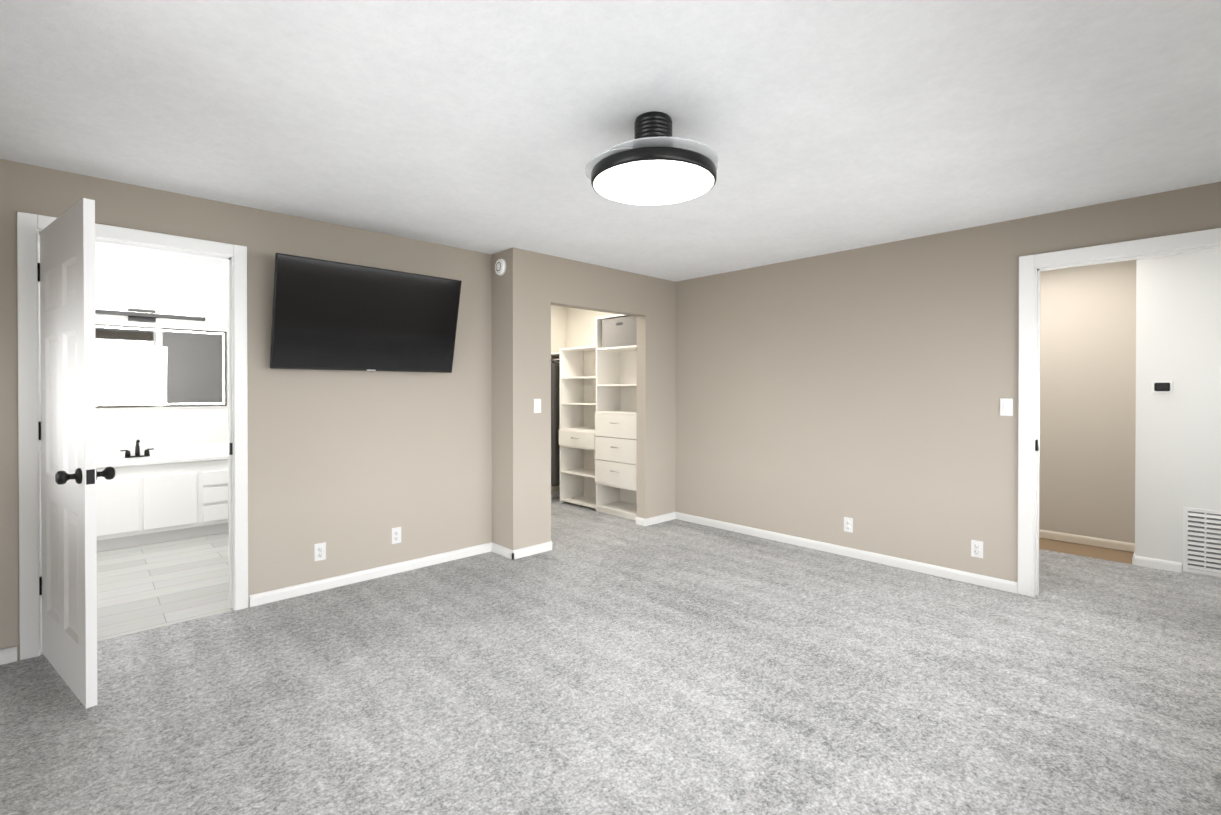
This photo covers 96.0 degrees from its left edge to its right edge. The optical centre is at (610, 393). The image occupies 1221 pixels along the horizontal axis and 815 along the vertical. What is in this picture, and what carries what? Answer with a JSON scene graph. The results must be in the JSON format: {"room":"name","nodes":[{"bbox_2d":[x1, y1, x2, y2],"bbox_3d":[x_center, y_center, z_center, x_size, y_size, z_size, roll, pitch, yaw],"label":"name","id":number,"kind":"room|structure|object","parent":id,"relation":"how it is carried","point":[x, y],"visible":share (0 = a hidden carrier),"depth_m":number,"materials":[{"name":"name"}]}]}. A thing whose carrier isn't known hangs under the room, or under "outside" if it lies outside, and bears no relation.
{"room":"empty bedroom","nodes":[
{"label":"empty bedroom","id":0,"kind":"room"},
{"bbox_2d":[0,159,32,659],"bbox_3d":[-3.092,0.090,2.561,0.565,2.425,0.120,0,0,-44],"label":"wall","id":1,"kind":"structure","parent":0,"point":[16,193],"depth_m":2.66,"materials":[{"name":"beige paint"}]},
{"bbox_2d":[0,646,16,664],"bbox_3d":[-3.025,1.268,2.539,0.385,0.070,0.014,0,0,-44],"label":"baseboard","id":2,"kind":"structure","parent":1,"relation":"attached to","point":[8,655],"depth_m":2.65,"materials":[{"name":"white wood"}]},
{"bbox_2d":[32,165,235,244],"bbox_3d":[-2.584,-0.978,3.039,0.840,0.295,0.120,0,0,-44],"label":"wall","id":3,"kind":"structure","parent":0,"point":[57,193],"depth_m":2.97,"materials":[{"name":"beige paint"}]},
{"bbox_2d":[37,198,114,707],"bbox_3d":[-2.480,0.247,2.501,0.841,2.088,0.183,0,0,35],"label":"bathroom door","id":4,"kind":"structure","parent":3,"relation":"in","point":[70,473],"depth_m":2.40,"materials":[{"name":"white wood"}]},
{"bbox_2d":[17,212,247,659],"bbox_3d":[-2.582,0.209,3.044,0.944,2.182,0.150,0,0,-44],"label":"door frame","id":5,"kind":"structure","parent":3,"relation":"attached to","point":[28,224],"depth_m":2.74,"materials":[{"name":"white wood"}]},
{"bbox_2d":[41,532,232,654],"bbox_3d":[-3.175,1.317,4.313,3.454,0.051,2.760,0,0,-44],"label":"floor","id":6,"kind":"structure","parent":0,"point":[140,588],"depth_m":3.72,"materials":[{"name":"white tile"}]},
{"bbox_2d":[96,456,228,551],"bbox_3d":[-4.118,0.946,4.798,1.620,0.683,0.505,0,0,-44],"label":"bathroom vanity","id":7,"kind":"object","parent":6,"relation":"on","point":[145,495],"depth_m":4.72,"materials":[{"name":"white wood"}]},
{"bbox_2d":[96,452,227,467],"bbox_3d":[-4.114,0.587,4.792,1.650,0.035,0.516,0,0,-44],"label":"countertop","id":8,"kind":"structure","parent":7,"relation":"on","point":[104,461],"depth_m":4.84,"materials":[{"name":"white stone"}]},
{"bbox_2d":[95,263,227,448],"bbox_3d":[-4.085,0.075,5.261,3.454,2.425,0.120,0,0,-44],"label":"wall","id":9,"kind":"structure","parent":0,"point":[121,288],"depth_m":5.10,"materials":[{"name":"white paint"}]},
{"bbox_2d":[95,308,205,321],"bbox_3d":[-4.233,-0.706,4.967,0.920,0.110,0.090,0,0,-44],"label":"sconce","id":10,"kind":"object","parent":9,"relation":"attached to","point":[142,315],"visible":0.81,"depth_m":4.98,"materials":[{"name":"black metal"}]},
{"bbox_2d":[95,323,226,407],"bbox_3d":[-4.282,-0.239,4.963,1.350,0.735,0.032,0,0,-44],"label":"led mirror","id":11,"kind":"object","parent":9,"relation":"attached to","point":[140,366],"visible":0.54,"depth_m":5.06,"materials":[{"name":"white mirror"}]},
{"bbox_2d":[96,442,227,459],"bbox_3d":[-4.285,0.526,4.971,1.650,0.085,0.020,0,0,-44],"label":"backsplash","id":12,"kind":"structure","parent":9,"relation":"attached to","point":[158,450],"depth_m":5.07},
{"bbox_2d":[236,205,491,606],"bbox_3d":[-1.647,0.082,3.938,1.749,2.425,0.120,0,0,-44],"label":"wall","id":13,"kind":"structure","parent":0,"point":[351,468],"depth_m":3.78,"materials":[{"name":"beige paint"}]},
{"bbox_2d":[314,542,325,560],"bbox_3d":[-1.906,1.041,3.607,0.070,0.114,0.009,0,0,-44],"label":"outlet","id":14,"kind":"object","parent":13,"relation":"attached to","point":[319,551],"visible":1,"depth_m":3.60,"materials":[{"name":"white plastic"}]},
{"bbox_2d":[270,253,461,372],"bbox_3d":[-1.607,-0.490,3.713,1.190,0.677,0.253,0,0,-44],"label":"wall-mounted tv","id":15,"kind":"object","parent":13,"relation":"attached to","point":[329,315],"visible":1,"depth_m":3.60,"materials":[{"name":"black plastic"}]},
{"bbox_2d":[249,542,491,606],"bbox_3d":[-1.579,1.260,3.917,1.689,0.070,0.014,0,0,-44],"label":"baseboard","id":16,"kind":"structure","parent":13,"relation":"attached to","point":[266,597],"depth_m":3.78,"materials":[{"name":"white wood"}]},
{"bbox_2d":[392,527,400,543],"bbox_3d":[-1.540,1.024,3.956,0.070,0.114,0.009,0,0,-44],"label":"outlet","id":17,"kind":"object","parent":13,"relation":"attached to","point":[396,535],"visible":1,"depth_m":3.95,"materials":[{"name":"white plastic"}]},
{"bbox_2d":[492,247,525,549],"bbox_3d":[-1.774,0.074,5.426,0.120,2.425,3.070,0,0,-44],"label":"wall","id":18,"kind":"structure","parent":0,"point":[509,408],"depth_m":4.34,"materials":[{"name":"beige paint"}]},
{"bbox_2d":[495,259,506,275],"bbox_3d":[-0.877,-1.003,4.368,0.034,0.132,0.132,0,0,-44],"label":"smoke detector","id":19,"kind":"object","parent":18,"relation":"attached to","point":[500,267],"visible":1,"depth_m":4.34,"materials":[{"name":"white plastic"}]},
{"bbox_2d":[491,542,513,559],"bbox_3d":[-0.866,1.257,4.383,0.014,0.070,0.324,0,0,-44],"label":"baseboard","id":20,"kind":"structure","parent":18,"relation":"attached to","point":[501,550],"depth_m":4.37,"materials":[{"name":"white wood"}]},
{"bbox_2d":[551,305,566,491],"bbox_3d":[-1.252,0.069,6.303,1.846,2.425,0.120,0,0,-44],"label":"wall","id":21,"kind":"structure","parent":0,"point":[558,328],"depth_m":6.79,"materials":[{"name":"beige paint"}]},
{"bbox_2d":[551,491,559,497],"bbox_3d":[-1.206,1.246,6.262,1.846,0.070,0.014,0,0,-44],"label":"baseboard","id":22,"kind":"structure","parent":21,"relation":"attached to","point":[555,494],"depth_m":6.76,"materials":[{"name":"white wood"}]},
{"bbox_2d":[567,307,617,347],"bbox_3d":[0.015,0.069,6.302,0.010,2.425,1.630,0,0,-44],"label":"wall","id":23,"kind":"structure","parent":0,"point":[581,327],"depth_m":6.67,"materials":[{"name":"beige paint"}]},
{"bbox_2d":[526,250,674,546],"bbox_3d":[-0.045,0.076,5.037,1.846,2.425,0.120,0,0,-44],"label":"wall","id":24,"kind":"structure","parent":0,"point":[656,410],"depth_m":5.02,"materials":[{"name":"beige paint"}]},
{"bbox_2d":[512,541,551,559],"bbox_3d":[-0.625,1.257,4.398,0.384,0.070,0.014,0,0,-44],"label":"baseboard","id":25,"kind":"structure","parent":24,"relation":"attached to","point":[532,550],"depth_m":4.39,"materials":[{"name":"white wood"}]},
{"bbox_2d":[534,399,540,412],"bbox_3d":[-0.586,0.102,4.428,0.070,0.114,0.014,0,0,-44],"label":"light switch","id":26,"kind":"object","parent":24,"relation":"attached to","point":[537,405],"visible":1,"depth_m":4.42,"materials":[{"name":"white plastic"}]},
{"bbox_2d":[636,517,644,525],"bbox_3d":[0.293,1.252,5.365,0.014,0.070,0.120,0,0,-44],"label":"baseboard","id":27,"kind":"structure","parent":24,"relation":"attached to","point":[640,521],"depth_m":5.36,"materials":[{"name":"white wood"}]},
{"bbox_2d":[645,512,675,525],"bbox_3d":[0.507,1.251,5.476,0.450,0.070,0.014,0,0,-44],"label":"baseboard","id":28,"kind":"structure","parent":24,"relation":"attached to","point":[660,518],"depth_m":5.46,"materials":[{"name":"white wood"}]},
{"bbox_2d":[0,496,1220,814],"bbox_3d":[0.490,1.324,3.088,6.470,0.050,6.950,0,0,-44],"label":"floor carpet","id":29,"kind":"object","parent":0,"point":[592,662],"visible":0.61,"depth_m":2.37,"materials":[{"name":"grey carpet"}]},
{"bbox_2d":[551,314,636,520],"bbox_3d":[-0.144,0.231,6.163,0.405,2.098,1.606,0,0,-44],"label":"organizer","id":30,"kind":"object","parent":29,"relation":"on","point":[598,424],"visible":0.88,"depth_m":6.09,"materials":[{"name":"white wood"}]},
{"bbox_2d":[551,361,559,485],"bbox_3d":[-0.656,0.359,6.583,0.240,1.482,0.200,0,0,-44],"label":"garment","id":31,"kind":"object","parent":30,"relation":"hanging from","point":[555,421],"visible":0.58,"depth_m":6.46,"materials":[{"name":"grey"}]},
{"bbox_2d":[602,316,636,347],"bbox_3d":[0.202,-0.633,5.789,0.310,0.298,0.531,0,0,-44],"label":"basket","id":32,"kind":"object","parent":30,"relation":"on","point":[618,332],"visible":0.52,"depth_m":5.68,"materials":[{"name":"grey fabric"}]},
{"bbox_2d":[0,0,1220,281],"bbox_3d":[0.060,-1.178,3.575,7.740,0.100,8.470,0,0,-44],"label":"ceiling","id":33,"kind":"structure","parent":0,"point":[816,126],"depth_m":2.18,"materials":[{"name":"paint"}]},
{"bbox_2d":[585,111,717,204],"bbox_3d":[0.182,-0.982,2.258,0.544,0.277,0.550,0,0,-44],"label":"ceiling light","id":34,"kind":"object","parent":33,"relation":"hanging from","point":[653,165],"visible":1,"depth_m":2.16,"materials":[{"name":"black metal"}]},
{"bbox_2d":[675,182,1220,581],"bbox_3d":[1.422,0.076,4.922,0.120,2.425,5.810,0,0,-44],"label":"wall","id":35,"kind":"structure","parent":0,"point":[821,397],"depth_m":4.18,"materials":[{"name":"beige paint"}]},
{"bbox_2d":[675,512,1017,593],"bbox_3d":[1.648,1.256,4.595,0.014,0.070,2.865,0,0,-44],"label":"baseboard","id":36,"kind":"structure","parent":35,"relation":"attached to","point":[975,579],"depth_m":4.25,"materials":[{"name":"white wood"}]},
{"bbox_2d":[844,517,852,532],"bbox_3d":[1.883,1.042,4.351,0.009,0.114,0.070,0,0,-44],"label":"electrical outlet","id":37,"kind":"object","parent":35,"relation":"attached to","point":[848,524],"visible":1,"depth_m":4.35,"materials":[{"name":"white plastic"}]},
{"bbox_2d":[971,540,982,557],"bbox_3d":[2.483,1.056,3.721,0.009,0.114,0.070,0,0,-44],"label":"electrical outlet","id":38,"kind":"object","parent":35,"relation":"attached to","point":[977,549],"visible":1,"depth_m":3.72,"materials":[{"name":"white plastic"}]},
{"bbox_2d":[1000,398,1012,415],"bbox_3d":[2.591,0.091,3.598,0.014,0.114,0.070,0,0,-44],"label":"light switch","id":39,"kind":"object","parent":35,"relation":"attached to","point":[1006,406],"visible":1,"depth_m":3.60,"materials":[{"name":"white plastic"}]},
{"bbox_2d":[1018,228,1220,596],"bbox_3d":[3.077,0.211,3.184,0.152,2.176,1.138,0,0,-44],"label":"door frame","id":40,"kind":"structure","parent":35,"relation":"attached to","point":[1028,264],"depth_m":3.50,"materials":[{"name":"white wood"}]},
{"bbox_2d":[1039,538,1133,563],"bbox_3d":[3.591,1.316,4.937,0.570,0.046,1.650,0,0,-44],"label":"floor","id":41,"kind":"structure","parent":0,"point":[1115,555],"depth_m":4.52,"materials":[{"name":"beige wood"}]},
{"bbox_2d":[1039,260,1135,542],"bbox_3d":[3.753,0.076,5.085,0.120,2.425,1.650,0,0,-44],"label":"wall","id":42,"kind":"structure","parent":0,"point":[1087,396],"depth_m":4.67,"materials":[{"name":"beige paint"}]},
{"bbox_2d":[1039,529,1134,551],"bbox_3d":[3.746,1.254,5.002,0.014,0.070,1.530,0,0,-44],"label":"baseboard","id":43,"kind":"structure","parent":42,"relation":"attached to","point":[1097,542],"depth_m":4.67,"materials":[{"name":"beige wood"}]},
{"bbox_2d":[1135,249,1220,578],"bbox_3d":[4.754,0.084,3.622,0.450,2.425,1.850,0,0,-44],"label":"wall","id":44,"kind":"structure","parent":0,"point":[1178,429],"depth_m":3.98,"materials":[{"name":"white paint"}]},
{"bbox_2d":[1132,551,1134,564],"bbox_3d":[4.111,1.258,4.303,0.450,0.070,0.014,0,0,-44],"label":"baseboard","id":45,"kind":"structure","parent":44,"relation":"attached to","point":[1133,560],"depth_m":4.15,"materials":[{"name":"white wood"}]},
{"bbox_2d":[1135,556,1181,572],"bbox_3d":[4.033,1.259,4.049,0.014,0.070,0.245,0,0,-44],"label":"baseboard","id":46,"kind":"structure","parent":44,"relation":"attached to","point":[1159,564],"depth_m":4.04,"materials":[{"name":"white wood"}]},
{"bbox_2d":[1152,381,1172,392],"bbox_3d":[4.041,-0.046,4.026,0.024,0.088,0.110,0,0,-44],"label":"thermostat","id":47,"kind":"object","parent":44,"relation":"attached to","point":[1162,386],"visible":1,"depth_m":4.02,"materials":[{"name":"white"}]},
{"bbox_2d":[1183,507,1220,576],"bbox_3d":[4.259,1.050,3.812,0.021,0.460,0.400,0,0,-44],"label":"air vent","id":48,"kind":"object","parent":44,"relation":"in","point":[1201,541],"visible":1,"depth_m":3.89,"materials":[{"name":"white metal"}]}
]}

